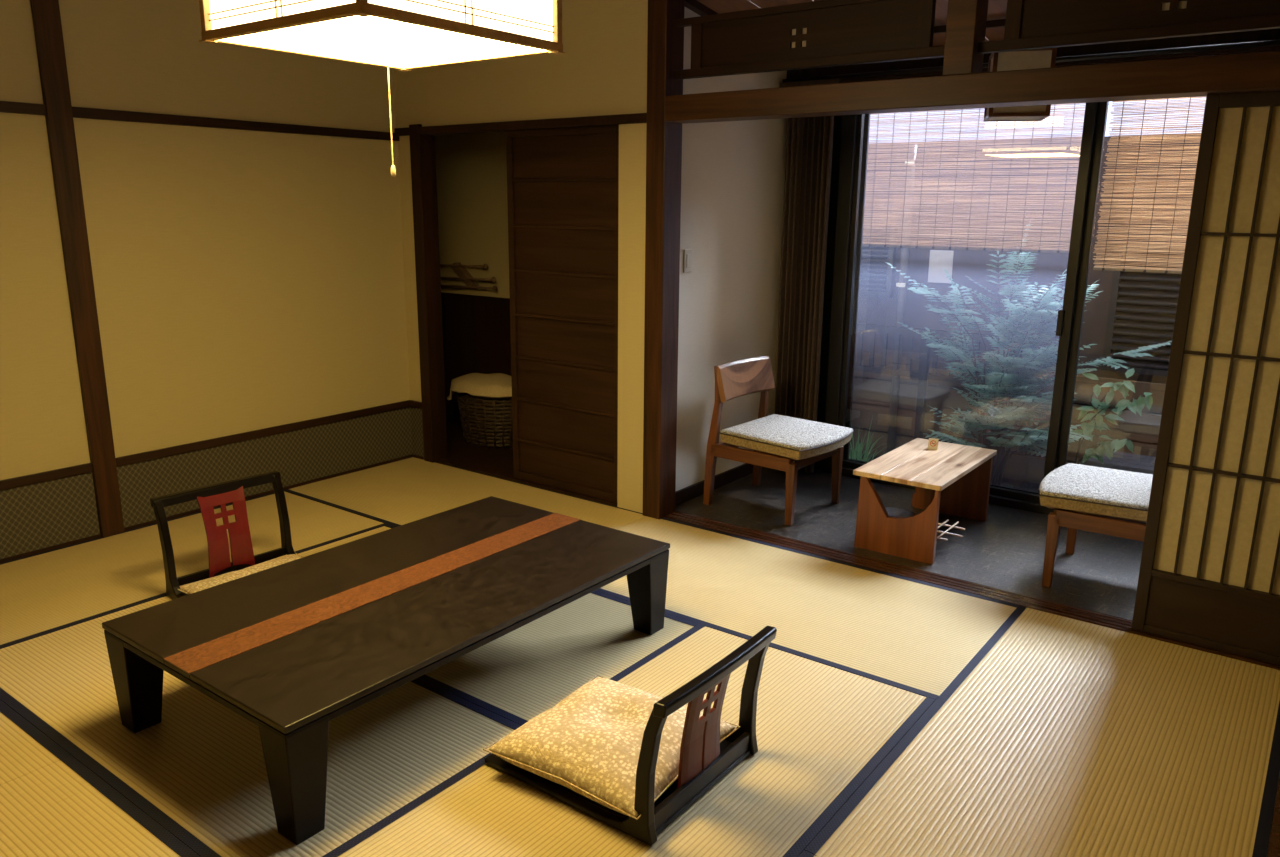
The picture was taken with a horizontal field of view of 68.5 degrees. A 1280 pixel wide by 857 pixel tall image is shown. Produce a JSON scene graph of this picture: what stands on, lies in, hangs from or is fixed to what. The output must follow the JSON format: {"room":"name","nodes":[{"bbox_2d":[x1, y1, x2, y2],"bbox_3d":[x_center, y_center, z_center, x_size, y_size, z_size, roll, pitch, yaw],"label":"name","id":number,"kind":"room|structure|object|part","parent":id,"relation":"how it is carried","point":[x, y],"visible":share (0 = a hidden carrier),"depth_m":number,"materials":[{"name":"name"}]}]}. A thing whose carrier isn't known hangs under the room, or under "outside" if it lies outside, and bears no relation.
{"room":"traditional dwelling","nodes":[
{"label":"traditional dwelling","id":0,"kind":"room"},
{"bbox_2d":[0,0,409,479],"bbox_3d":[-2.953,-0.707,3.981,0.100,3.100,5.000,10,17,36],"label":"wall","id":1,"kind":"structure","parent":0,"point":[244,280],"depth_m":4.76,"materials":[{"name":"beige paint"}]},
{"bbox_2d":[30,0,124,537],"bbox_3d":[-2.597,-0.769,4.341,0.030,2.660,0.106,10,17,36],"label":"post","id":2,"kind":"object","parent":1,"relation":"attached to","point":[46,17],"visible":1,"depth_m":4.33,"materials":[{"name":"brown wood"}]},
{"bbox_2d":[0,101,646,140],"bbox_3d":[-2.158,-1.200,3.240,1.890,0.073,4.980,10,17,36],"label":"trim","id":3,"kind":"structure","parent":1,"relation":"attached to","point":[5,106],"depth_m":4.84,"materials":[{"name":"brown wood"}]},
{"bbox_2d":[0,407,423,558],"bbox_3d":[-2.894,0.470,4.146,0.154,0.335,4.904,10,17,36],"label":"wall","id":4,"kind":"structure","parent":0,"point":[36,516],"depth_m":4.97,"materials":[{"name":"fabric"}]},
{"bbox_2d":[0,400,421,490],"bbox_3d":[-2.892,0.287,4.099,0.150,0.043,4.900,10,17,36],"label":"trim","id":5,"kind":"structure","parent":4,"relation":"attached to","point":[5,484],"depth_m":4.96,"materials":[{"name":"brown wood"}]},
{"bbox_2d":[0,454,422,562],"bbox_3d":[-2.911,0.622,4.191,0.110,0.018,4.900,10,17,36],"label":"baseboard","id":6,"kind":"structure","parent":4,"relation":"attached to","point":[411,455],"depth_m":4.96,"materials":[{"name":"brown wood"}]},
{"bbox_2d":[409,124,447,462],"bbox_3d":[-1.305,-0.800,5.818,0.087,2.060,0.125,10,17,36],"label":"post","id":7,"kind":"object","parent":4,"relation":"attached to","point":[422,147],"visible":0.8,"depth_m":5.77,"materials":[{"name":"brown wood"}]},
{"bbox_2d":[435,132,510,421],"bbox_3d":[-0.647,-1.234,6.500,3.090,2.600,0.115,10,17,36],"label":"wall","id":8,"kind":"structure","parent":0,"point":[471,169],"depth_m":6.87,"materials":[{"name":"beige paint"}]},
{"bbox_2d":[440,262,496,290],"bbox_3d":[-1.304,-1.123,6.923,0.740,0.206,0.083,10,17,36],"label":"peg rack","id":9,"kind":"object","parent":8,"relation":"attached to","point":[459,269],"visible":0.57,"depth_m":6.89,"materials":[{"name":"brown wood"}]},
{"bbox_3d":[-1.353,-1.198,6.915,0.610,0.033,0.018,10,17,36],"label":"rod","id":10,"kind":"part","parent":9,"relation":"part of","materials":[{"name":"brown wood"}]},
{"bbox_3d":[-1.286,-1.098,6.887,0.600,0.033,0.018,10,17,36],"label":"rod","id":11,"kind":"part","parent":9,"relation":"part of","materials":[{"name":"brown wood"}]},
{"bbox_3d":[-1.278,-1.038,6.895,0.600,0.033,0.018,10,17,36],"label":"rod","id":12,"kind":"part","parent":9,"relation":"part of","materials":[{"name":"brown wood"}]},
{"bbox_2d":[394,0,647,512],"bbox_3d":[-0.692,-0.999,5.298,1.890,3.100,0.075,10,17,36],"label":"wall","id":13,"kind":"structure","parent":0,"point":[602,70],"depth_m":4.88,"materials":[{"name":"beige paint"}]},
{"bbox_2d":[436,458,616,506],"bbox_3d":[-0.691,0.335,5.605,1.475,0.062,0.075,10,17,36],"label":"sill","id":14,"kind":"structure","parent":13,"relation":"attached to","point":[446,461],"depth_m":5.64,"materials":[{"name":"brown wood"}]},
{"bbox_2d":[506,125,618,501],"bbox_3d":[-0.414,-0.616,5.181,0.813,1.986,0.034,10,17,36],"label":"door","id":15,"kind":"structure","parent":13,"relation":"in","point":[563,183],"depth_m":5.17,"materials":[{"name":"brown wood"}]},
{"bbox_2d":[685,0,1005,33],"bbox_3d":[2.044,-1.823,3.885,3.830,0.232,1.340,10,17,36],"label":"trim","id":16,"kind":"structure","parent":13,"relation":"attached to","point":[695,6],"depth_m":4.59,"materials":[{"name":"brown wood"}]},
{"bbox_2d":[665,511,1279,669],"bbox_3d":[1.662,0.757,3.941,3.750,0.054,0.120,10,17,36],"label":"sill","id":17,"kind":"structure","parent":13,"relation":"attached to","point":[1064,610],"depth_m":4.14,"materials":[{"name":"brown wood"}]},
{"bbox_2d":[1131,91,1279,664],"bbox_3d":[2.320,-0.116,3.210,0.922,1.995,0.032,10,17,36],"label":"screen","id":18,"kind":"object","parent":17,"relation":"on","point":[1209,573],"visible":1,"depth_m":3.39,"materials":[{"name":"brown wood"}]},
{"bbox_2d":[675,7,787,491],"bbox_3d":[0.504,-1.004,5.367,0.120,3.100,1.378,10,17,36],"label":"wall","id":19,"kind":"structure","parent":0,"point":[733,172],"depth_m":5.25,"materials":[{"name":"white paint"}]},
{"bbox_2d":[643,0,684,518],"bbox_3d":[0.113,-0.812,4.736,0.112,2.710,0.150,10,17,36],"label":"post","id":20,"kind":"object","parent":19,"relation":"attached to","point":[665,41],"visible":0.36,"depth_m":4.68,"materials":[{"name":"brown wood"}]},
{"bbox_2d":[683,249,691,272],"bbox_3d":[0.252,-0.881,4.940,0.012,0.120,0.072,10,17,36],"label":"light switch","id":21,"kind":"object","parent":19,"relation":"attached to","point":[687,259],"visible":1,"depth_m":4.93,"materials":[{"name":"beige plastic"}]},
{"bbox_2d":[675,463,765,505],"bbox_3d":[0.487,0.300,5.554,0.017,0.075,1.175,10,17,36],"label":"baseboard","id":22,"kind":"structure","parent":19,"relation":"attached to","point":[695,490],"depth_m":5.50,"materials":[{"name":"brown wood"}]},
{"bbox_2d":[814,102,1145,523],"bbox_3d":[2.451,-0.510,4.772,3.830,2.450,0.160,10,17,36],"label":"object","id":23,"kind":"structure","parent":19,"relation":"in","point":[848,131],"depth_m":5.36,"materials":[{"name":"black metal"}]},
{"bbox_2d":[843,114,1038,493],"bbox_3d":[1.793,-0.736,5.293,1.255,2.145,0.020,10,17,36],"label":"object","id":24,"kind":"structure","parent":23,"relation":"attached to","point":[867,116],"depth_m":5.61,"materials":[{"name":"black metal"}]},
{"bbox_2d":[862,103,1103,253],"bbox_3d":[1.794,-1.537,5.286,1.500,1.046,0.016,10,17,36],"label":"blind","id":25,"kind":"object","parent":23,"relation":"attached to","point":[902,231],"visible":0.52,"depth_m":5.28,"materials":[{"name":"brown wood"}]},
{"bbox_3d":[2.186,-0.549,4.890,0.027,0.135,0.022,10,17,36],"label":"handle","id":26,"kind":"part","parent":23,"relation":"part of","materials":[{"name":"black metal"}]},
{"bbox_3d":[2.832,-0.533,4.482,1.430,2.145,0.035,10,17,36],"label":"sash","id":27,"kind":"part","parent":23,"relation":"part of","materials":[{"name":"black metal"}]},
{"bbox_2d":[1093,97,1205,273],"bbox_3d":[2.965,-1.277,4.417,1.440,1.125,0.016,10,17,36],"label":"blind","id":28,"kind":"object","parent":23,"relation":"attached to","point":[1162,139],"visible":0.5,"depth_m":4.74,"materials":[{"name":"brown wood"}]},
{"bbox_2d":[786,28,1279,82],"bbox_3d":[2.424,-1.763,4.420,3.830,0.250,0.190,10,17,36],"label":"beam","id":29,"kind":"structure","parent":19,"relation":"attached to","point":[1270,34],"depth_m":4.47,"materials":[{"name":"brown wood"}]},
{"bbox_2d":[775,40,1279,472],"bbox_3d":[1.884,-0.705,4.924,2.670,2.307,0.085,10,17,36],"label":"curtain","id":30,"kind":"object","parent":29,"relation":"hanging from","point":[809,144],"visible":0.83,"depth_m":5.53,"materials":[{"name":"brown fabric"}]},
{"bbox_3d":[1.896,-1.815,4.662,2.670,0.024,0.024,10,17,36],"label":"rail","id":31,"kind":"part","parent":30,"relation":"part of","materials":[{"name":"black metal"}]},
{"bbox_2d":[446,415,1142,619],"bbox_3d":[0.738,0.473,5.433,7.050,0.200,1.325,10,17,36],"label":"floor","id":32,"kind":"structure","parent":0,"point":[1005,551],"depth_m":4.75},
{"bbox_2d":[456,392,512,448],"bbox_3d":[-1.024,-0.103,6.484,0.566,0.402,0.406,10,17,36],"label":"wicker basket","id":33,"kind":"object","parent":32,"relation":"on","point":[491,432],"visible":0.67,"depth_m":6.32,"materials":[{"name":"brown wicker"}]},
{"bbox_2d":[447,373,511,399],"bbox_3d":[-1.022,-0.284,6.441,0.640,0.177,0.468,10,17,36],"label":"towel","id":34,"kind":"object","parent":33,"relation":"on","point":[496,385],"visible":0.73,"depth_m":6.27,"materials":[{"name":"beige fabric"}]},
{"bbox_2d":[703,356,853,525],"bbox_3d":[0.770,0.046,5.112,0.648,0.779,0.579,11,17,39],"label":"chair","id":35,"kind":"object","parent":32,"relation":"on","point":[788,444],"visible":1,"depth_m":5.04,"materials":[{"name":"brown wood"}]},
{"bbox_3d":[0.404,0.043,5.117,0.080,0.775,0.064,11,17,39],"label":"leg","id":36,"kind":"part","parent":35,"relation":"part of","materials":[{"name":"brown wood"}]},
{"bbox_3d":[0.576,-0.279,5.204,0.106,0.193,0.496,11,17,39],"label":"backrest","id":37,"kind":"part","parent":35,"relation":"part of","materials":[{"name":"brown wood"}]},
{"bbox_3d":[0.583,0.151,4.965,0.490,0.070,0.028,11,17,39],"label":"seat rail","id":38,"kind":"part","parent":35,"relation":"part of","materials":[{"name":"brown wood"}]},
{"bbox_3d":[0.700,-0.036,5.461,0.080,0.775,0.064,11,17,39],"label":"leg","id":39,"kind":"part","parent":35,"relation":"part of","materials":[{"name":"brown wood"}]},
{"bbox_2d":[720,434,851,459],"bbox_3d":[0.808,0.047,5.079,0.539,0.062,0.568,11,17,39],"label":"cushion","id":40,"kind":"object","parent":35,"relation":"on","point":[773,446],"depth_m":4.88,"materials":[{"name":"grey fabric"}]},
{"bbox_2d":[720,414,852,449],"bbox_3d":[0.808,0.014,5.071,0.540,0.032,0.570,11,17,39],"label":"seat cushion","id":41,"kind":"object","parent":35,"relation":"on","point":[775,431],"depth_m":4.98,"materials":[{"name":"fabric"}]},
{"bbox_3d":[0.778,0.340,4.849,0.052,0.330,0.042,11,17,39],"label":"leg","id":42,"kind":"part","parent":35,"relation":"part of","materials":[{"name":"brown wood"}]},
{"bbox_3d":[0.930,0.149,4.998,0.030,0.055,0.464,11,17,39],"label":"cross rail","id":43,"kind":"part","parent":35,"relation":"part of","materials":[{"name":"brown wood"}]},
{"bbox_3d":[1.088,0.257,5.209,0.052,0.330,0.042,11,17,39],"label":"leg","id":44,"kind":"part","parent":35,"relation":"part of","materials":[{"name":"brown wood"}]},
{"bbox_2d":[853,438,996,564],"bbox_3d":[1.466,0.346,4.735,0.490,0.382,0.830,10,17,36],"label":"side table","id":45,"kind":"object","parent":32,"relation":"on","point":[951,479],"visible":0.98,"depth_m":4.53,"materials":[{"name":"brown wood"}]},
{"bbox_3d":[1.210,0.427,4.438,0.390,0.358,0.030,10,17,36],"label":"panel","id":46,"kind":"part","parent":45,"relation":"part of","materials":[{"name":"red wood"}]},
{"bbox_3d":[1.673,0.422,5.097,0.400,0.070,0.015,10,17,36],"label":"foot rail","id":47,"kind":"part","parent":45,"relation":"part of","materials":[{"name":"red wood"}]},
{"bbox_2d":[928,438,938,449],"bbox_3d":[1.535,0.079,4.916,0.048,0.056,0.048,6,14,20],"label":"tent card","id":48,"kind":"object","parent":45,"relation":"on","point":[933,443],"visible":1,"depth_m":4.91,"materials":[{"name":"beige paper"}]},
{"bbox_3d":[1.676,0.288,5.042,0.390,0.358,0.030,10,17,36],"label":"panel","id":49,"kind":"part","parent":45,"relation":"part of","materials":[{"name":"red wood"}]},
{"bbox_2d":[1038,463,1152,586],"bbox_3d":[2.108,0.297,4.111,0.648,0.779,0.579,10,16,34],"label":"chair","id":50,"kind":"object","parent":32,"relation":"on","point":[1080,495],"visible":0.4,"depth_m":4.01,"materials":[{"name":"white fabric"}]},
{"bbox_3d":[1.791,0.530,4.090,0.052,0.330,0.042,10,16,34],"label":"leg","id":51,"kind":"part","parent":50,"relation":"part of","materials":[{"name":"brown wood"}]},
{"bbox_3d":[2.068,0.441,4.475,0.052,0.330,0.042,10,16,34],"label":"leg","id":52,"kind":"part","parent":50,"relation":"part of","materials":[{"name":"brown wood"}]},
{"bbox_2d":[1040,496,1147,520],"bbox_3d":[2.068,0.284,4.137,0.539,0.062,0.568,10,16,34],"label":"cushion","id":53,"kind":"object","parent":50,"relation":"on","point":[1132,508],"depth_m":3.92,"materials":[{"name":"white fabric"}]},
{"bbox_2d":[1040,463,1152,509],"bbox_3d":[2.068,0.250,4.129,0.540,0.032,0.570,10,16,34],"label":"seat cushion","id":54,"kind":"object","parent":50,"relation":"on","point":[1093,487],"depth_m":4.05,"materials":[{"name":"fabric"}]},
{"bbox_3d":[1.994,0.415,3.909,0.490,0.070,0.028,10,16,34],"label":"seat rail","id":55,"kind":"part","parent":50,"relation":"part of","materials":[{"name":"brown wood"}]},
{"bbox_2d":[697,0,1006,45],"bbox_3d":[2.179,-1.836,3.873,4.055,0.240,1.490,10,17,36],"label":"ceiling","id":56,"kind":"structure","parent":0,"point":[997,9],"depth_m":4.57,"materials":[{"name":"brown wood"}]},
{"bbox_2d":[984,47,1056,121],"bbox_3d":[1.660,-1.634,4.083,0.248,0.550,0.248,4,14,14],"label":"lantern","id":57,"kind":"object","parent":56,"relation":"hanging from","point":[1035,58],"visible":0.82,"depth_m":4.01,"materials":[{"name":"brown wood"}]},
{"bbox_2d":[851,457,1038,491],"bbox_3d":[2.680,0.669,5.870,6.100,0.150,1.580,10,17,36],"label":"garden","id":58,"kind":"object","parent":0,"point":[1006,484],"depth_m":6.63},
{"bbox_2d":[849,417,884,461],"bbox_3d":[1.405,0.214,6.168,0.463,0.574,0.517,10,17,36],"label":"grass tuft","id":59,"kind":"object","parent":58,"relation":"on","point":[858,450],"visible":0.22,"depth_m":6.17,"materials":[{"name":"green plant"}]},
{"bbox_2d":[854,323,1000,438],"bbox_3d":[2.013,-0.183,6.792,1.210,1.070,0.050,10,17,36],"label":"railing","id":60,"kind":"object","parent":58,"relation":"on","point":[922,374],"visible":0.44,"depth_m":6.76,"materials":[{"name":"wood"}]},
{"bbox_3d":[2.029,-0.180,6.780,0.050,1.070,0.050,10,17,36],"label":"post","id":61,"kind":"part","parent":60,"relation":"part of","materials":[{"name":"wood"}]},
{"bbox_3d":[2.012,-0.534,6.711,1.200,0.350,0.040,10,17,36],"label":"rail","id":62,"kind":"part","parent":60,"relation":"part of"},
{"bbox_2d":[850,351,1165,486],"bbox_3d":[3.235,0.100,6.145,4.100,0.840,0.070,10,17,36],"label":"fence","id":63,"kind":"object","parent":58,"relation":"on","point":[1020,467],"visible":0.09,"depth_m":6.75,"materials":[{"name":"brown wood"}]},
{"bbox_3d":[1.712,-0.182,7.271,0.070,0.840,0.045,10,17,36],"label":"post","id":64,"kind":"part","parent":63,"relation":"part of","materials":[{"name":"wood"}]},
{"bbox_3d":[2.671,-0.006,6.571,0.070,0.840,0.045,10,17,36],"label":"post","id":65,"kind":"part","parent":63,"relation":"part of","materials":[{"name":"brown wood"}]},
{"bbox_2d":[885,218,1171,484],"bbox_3d":[2.376,-0.373,5.877,1.544,1.875,1.058,13,18,42],"label":"bush","id":66,"kind":"object","parent":58,"relation":"on","point":[1010,376],"visible":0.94,"depth_m":5.77,"materials":[{"name":"green plant"}]},
{"bbox_2d":[1071,368,1152,463],"bbox_3d":[2.645,0.175,5.361,0.430,1.049,0.251,10,17,36],"label":"shrub","id":67,"kind":"object","parent":58,"relation":"on","point":[1137,405],"visible":0.9,"depth_m":5.34,"materials":[{"name":"green plant"}]},
{"bbox_2d":[1080,451,1154,473],"bbox_3d":[3.089,0.420,5.681,0.760,0.430,0.352,10,17,36],"label":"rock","id":68,"kind":"object","parent":58,"relation":"on","point":[1120,460],"visible":0.12,"depth_m":5.67,"materials":[{"name":"grey stone"}]},
{"bbox_2d":[849,133,1200,487],"bbox_3d":[3.142,-0.637,6.175,6.500,2.460,0.120,10,17,36],"label":"wall","id":69,"kind":"structure","parent":0,"point":[971,263],"depth_m":6.42,"materials":[{"name":"brown paint"}]},
{"bbox_2d":[859,228,897,297],"bbox_3d":[1.708,-1.244,7.024,0.400,0.500,0.061,10,17,36],"label":"window","id":70,"kind":"structure","parent":69,"relation":"in","point":[885,279],"depth_m":6.97,"materials":[{"name":"glass"}]},
{"bbox_2d":[887,145,921,452],"bbox_3d":[1.926,-0.860,6.888,0.068,2.340,0.147,10,17,36],"label":"downpipe","id":71,"kind":"object","parent":69,"relation":"attached to","point":[902,284],"visible":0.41,"depth_m":6.84,"materials":[{"name":"metal"}]},
{"bbox_2d":[928,250,953,282],"bbox_3d":[2.154,-1.160,6.731,0.170,0.230,0.011,10,17,36],"label":"paper sign","id":72,"kind":"object","parent":69,"relation":"attached to","point":[939,260],"visible":0.8,"depth_m":6.73,"materials":[{"name":"white paper"}]},
{"bbox_2d":[1101,245,1184,376],"bbox_3d":[3.727,-0.655,5.601,1.700,0.810,0.061,10,17,36],"label":"shutter","id":73,"kind":"object","parent":69,"relation":"attached to","point":[1117,282],"visible":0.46,"depth_m":5.99,"materials":[{"name":"brown wood"}]},
{"bbox_3d":[-0.637,-1.611,1.997,5.850,0.100,5.020,10,17,36],"label":"ceiling","id":74,"kind":"structure","parent":0,"visible":0},
{"bbox_2d":[199,0,565,176],"bbox_3d":[-0.725,-1.219,2.669,0.726,0.975,0.726,10,17,36],"label":"pendant lamp","id":75,"kind":"object","parent":74,"relation":"hanging from","point":[402,35],"visible":1,"depth_m":2.58,"materials":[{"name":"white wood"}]},
{"bbox_3d":[-0.725,-1.245,2.663,0.674,0.265,0.674,10,17,36],"label":"lamp shade","id":76,"kind":"part","parent":75,"relation":"part of","materials":[{"name":"white paper"}]},
{"bbox_3d":[-0.725,-1.241,2.664,0.726,0.304,0.726,10,17,36],"label":"frame","id":77,"kind":"part","parent":75,"relation":"part of","materials":[{"name":"brown wood"}]},
{"bbox_2d":[221,16,545,67],"bbox_3d":[-0.726,-1.103,2.696,0.666,0.004,0.666,10,17,36],"label":"diffuser","id":78,"kind":"object","parent":75,"relation":"attached to","point":[367,40],"depth_m":2.67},
{"bbox_3d":[-0.728,-0.936,2.736,0.004,0.339,0.004,10,17,36],"label":"pull cord","id":79,"kind":"part","parent":75,"relation":"part of","materials":[{"name":"beige fabric"}]},
{"bbox_3d":[-0.730,-0.761,2.778,0.016,0.034,0.016,10,17,36],"label":"pull knob","id":80,"kind":"part","parent":75,"relation":"part of","materials":[{"name":"beige plastic"}]},
{"bbox_3d":[-0.699,1.161,2.607,5.850,0.144,4.900,10,17,36],"label":"floor","id":81,"kind":"structure","parent":0,"visible":0},
{"bbox_2d":[0,700,69,785],"bbox_3d":[-2.737,0.947,2.986,1.888,0.057,0.953,10,17,36],"label":"mat","id":82,"kind":"object","parent":81,"relation":"on","point":[24,749],"visible":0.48,"depth_m":2.83,"materials":[{"name":"wicker"}]},
{"bbox_2d":[0,755,200,856],"bbox_3d":[-1.211,1.227,1.872,1.928,0.057,0.953,10,17,36],"label":"mat","id":83,"kind":"object","parent":81,"relation":"on","point":[62,808],"visible":1,"depth_m":2.50,"materials":[{"name":"wicker"}]},
{"bbox_2d":[0,491,387,648],"bbox_3d":[-2.249,0.621,4.374,0.953,0.057,1.908,10,17,36],"label":"mat","id":84,"kind":"object","parent":81,"relation":"on","point":[43,593],"visible":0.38,"depth_m":4.28,"materials":[{"name":"wicker"}]},
{"bbox_2d":[0,596,521,856],"bbox_3d":[-1.396,0.918,3.160,1.908,0.057,0.938,10,17,36],"label":"mat","id":85,"kind":"object","parent":81,"relation":"on","point":[200,772],"visible":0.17,"depth_m":2.86,"materials":[{"name":"wicker"}]},
{"bbox_2d":[284,457,645,528],"bbox_3d":[-0.998,0.432,5.217,1.913,0.057,0.973,10,17,36],"label":"mat","id":86,"kind":"object","parent":81,"relation":"on","point":[401,492],"visible":0.35,"depth_m":5.34,"materials":[{"name":"wicker"}]},
{"bbox_2d":[296,524,697,724],"bbox_3d":[-0.822,0.747,3.904,1.908,0.057,0.968,10,17,36],"label":"mat","id":87,"kind":"object","parent":81,"relation":"on","point":[517,676],"visible":0.22,"depth_m":3.44,"materials":[{"name":"wicker"}]},
{"bbox_2d":[150,471,295,598],"bbox_3d":[-1.590,0.490,3.912,0.660,0.416,0.558,11,17,39],"label":"chair","id":88,"kind":"object","parent":87,"relation":"on","point":[208,496],"visible":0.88,"depth_m":4.06,"materials":[{"name":"black paint"}]},
{"bbox_3d":[-1.752,0.540,3.715,0.649,0.406,0.030,11,17,39],"label":"frame","id":89,"kind":"part","parent":88,"relation":"part of","materials":[{"name":"black paint"}]},
{"bbox_3d":[-1.823,0.260,4.059,0.048,0.041,0.558,11,17,39],"label":"rail","id":90,"kind":"part","parent":88,"relation":"part of","materials":[{"name":"black paint"}]},
{"bbox_3d":[-1.788,0.612,4.111,0.018,0.052,0.490,11,17,39],"label":"panel","id":91,"kind":"part","parent":88,"relation":"part of","materials":[{"name":"fabric"}]},
{"bbox_2d":[178,553,301,594],"bbox_3d":[-1.550,0.654,3.930,0.544,0.052,0.544,11,17,39],"label":"floor cushion","id":92,"kind":"object","parent":88,"relation":"on","point":[190,588],"visible":0.14,"depth_m":3.98,"materials":[{"name":"fabric"}]},
{"bbox_3d":[-1.418,0.451,4.104,0.649,0.406,0.030,11,17,39],"label":"frame","id":93,"kind":"part","parent":88,"relation":"part of","materials":[{"name":"black paint"}]},
{"bbox_2d":[102,496,669,844],"bbox_3d":[-0.768,0.687,3.277,0.970,0.350,1.650,10,17,36],"label":"table","id":94,"kind":"object","parent":87,"relation":"on","point":[291,648],"visible":1,"depth_m":2.94,"materials":[{"name":"paint"}]},
{"bbox_3d":[-1.560,0.776,2.934,0.128,0.322,0.128,10,17,36],"label":"leg","id":95,"kind":"part","parent":94,"relation":"part of","materials":[{"name":"black paint"}]},
{"bbox_3d":[-0.890,0.899,2.445,0.128,0.322,0.128,10,17,36],"label":"leg","id":96,"kind":"part","parent":94,"relation":"part of","materials":[{"name":"black paint"}]},
{"bbox_3d":[0.023,0.626,3.627,0.128,0.322,0.128,10,17,36],"label":"leg","id":97,"kind":"part","parent":94,"relation":"part of","materials":[{"name":"black paint"}]},
{"bbox_2d":[322,624,935,856],"bbox_3d":[0.040,1.041,2.703,0.953,0.057,1.908,10,17,36],"label":"mat","id":98,"kind":"object","parent":81,"relation":"on","point":[822,730],"visible":0.68,"depth_m":2.65,"materials":[{"name":"wicker"}]},
{"bbox_2d":[485,626,776,845],"bbox_3d":[-0.029,0.783,2.745,0.660,0.416,0.558,10,17,36],"label":"chair","id":99,"kind":"object","parent":98,"relation":"on","point":[704,761],"visible":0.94,"depth_m":2.56,"materials":[{"name":"black paint"}]},
{"bbox_3d":[-0.190,0.833,2.547,0.649,0.406,0.030,10,17,36],"label":"frame","id":100,"kind":"part","parent":99,"relation":"part of","materials":[{"name":"black paint"}]},
{"bbox_2d":[483,675,739,819],"bbox_3d":[-0.074,0.909,2.766,0.544,0.122,0.544,10,16,34],"label":"floor cushion","id":101,"kind":"object","parent":99,"relation":"on","point":[589,743],"visible":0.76,"depth_m":2.66,"materials":[{"name":"fabric"}]},
{"bbox_3d":[0.175,0.982,2.634,0.018,0.052,0.490,10,17,36],"label":"panel","id":102,"kind":"part","parent":99,"relation":"part of","materials":[{"name":"black paint"}]},
{"bbox_3d":[0.218,0.645,2.523,0.048,0.041,0.558,10,17,36],"label":"rail","id":103,"kind":"part","parent":99,"relation":"part of","materials":[{"name":"black paint"}]},
{"bbox_3d":[0.123,0.740,2.952,0.649,0.406,0.030,10,17,36],"label":"frame","id":104,"kind":"part","parent":99,"relation":"part of","materials":[{"name":"black paint"}]},
{"bbox_2d":[595,516,1018,698],"bbox_3d":[0.528,0.712,4.103,1.903,0.057,0.973,10,17,36],"label":"mat","id":105,"kind":"object","parent":81,"relation":"on","point":[915,636],"visible":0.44,"depth_m":3.89,"materials":[{"name":"wicker"}]},
{"bbox_2d":[798,850,816,856],"bbox_3d":[0.229,1.352,1.402,0.953,0.057,1.908,10,17,36],"label":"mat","id":106,"kind":"object","parent":81,"relation":"on","point":[804,853],"visible":1,"depth_m":2.40,"materials":[{"name":"fabric"}]},
{"bbox_2d":[804,605,1279,856],"bbox_3d":[1.383,1.007,2.897,0.953,0.057,1.928,10,17,36],"label":"mat","id":107,"kind":"object","parent":81,"relation":"on","point":[1061,736],"visible":0.98,"depth_m":2.82,"materials":[{"name":"wicker"}]},
{"bbox_2d":[1267,774,1279,856],"bbox_3d":[1.230,1.252,1.823,0.125,0.066,3.835,10,17,36],"label":"sill","id":108,"kind":"structure","parent":81,"relation":"on","point":[1274,841],"depth_m":2.49,"materials":[{"name":"brown wood"}]},
{"bbox_3d":[2.088,0.040,1.044,0.100,3.100,6.420,10,17,36],"label":"wall","id":109,"kind":"structure","parent":0,"visible":0},
{"bbox_2d":[665,51,1279,123],"bbox_3d":[1.663,-1.261,3.435,3.750,0.115,0.160,10,17,36],"label":"beam","id":110,"kind":"structure","parent":109,"relation":"attached to","point":[1200,76],"depth_m":3.56,"materials":[{"name":"brown wood"}]},
{"bbox_2d":[942,0,988,74],"bbox_3d":[1.276,-1.655,3.650,0.115,0.545,0.130,10,17,36],"label":"post","id":111,"kind":"object","parent":110,"relation":"on","point":[966,19],"visible":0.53,"depth_m":3.63,"materials":[{"name":"brown wood"}]},
{"bbox_2d":[674,0,944,79],"bbox_3d":[0.703,-1.705,4.087,1.325,0.264,0.040,10,17,36],"label":"transom panel","id":112,"kind":"object","parent":111,"relation":"attached to","point":[823,33],"visible":0.9,"depth_m":4.05,"materials":[{"name":"brown wood"}]},
{"bbox_2d":[978,0,1279,53],"bbox_3d":[1.847,-1.496,3.252,1.310,0.264,0.040,10,17,36],"label":"transom panel","id":113,"kind":"object","parent":111,"relation":"attached to","point":[1029,24],"visible":1,"depth_m":3.35,"materials":[{"name":"brown wood"}]}
]}

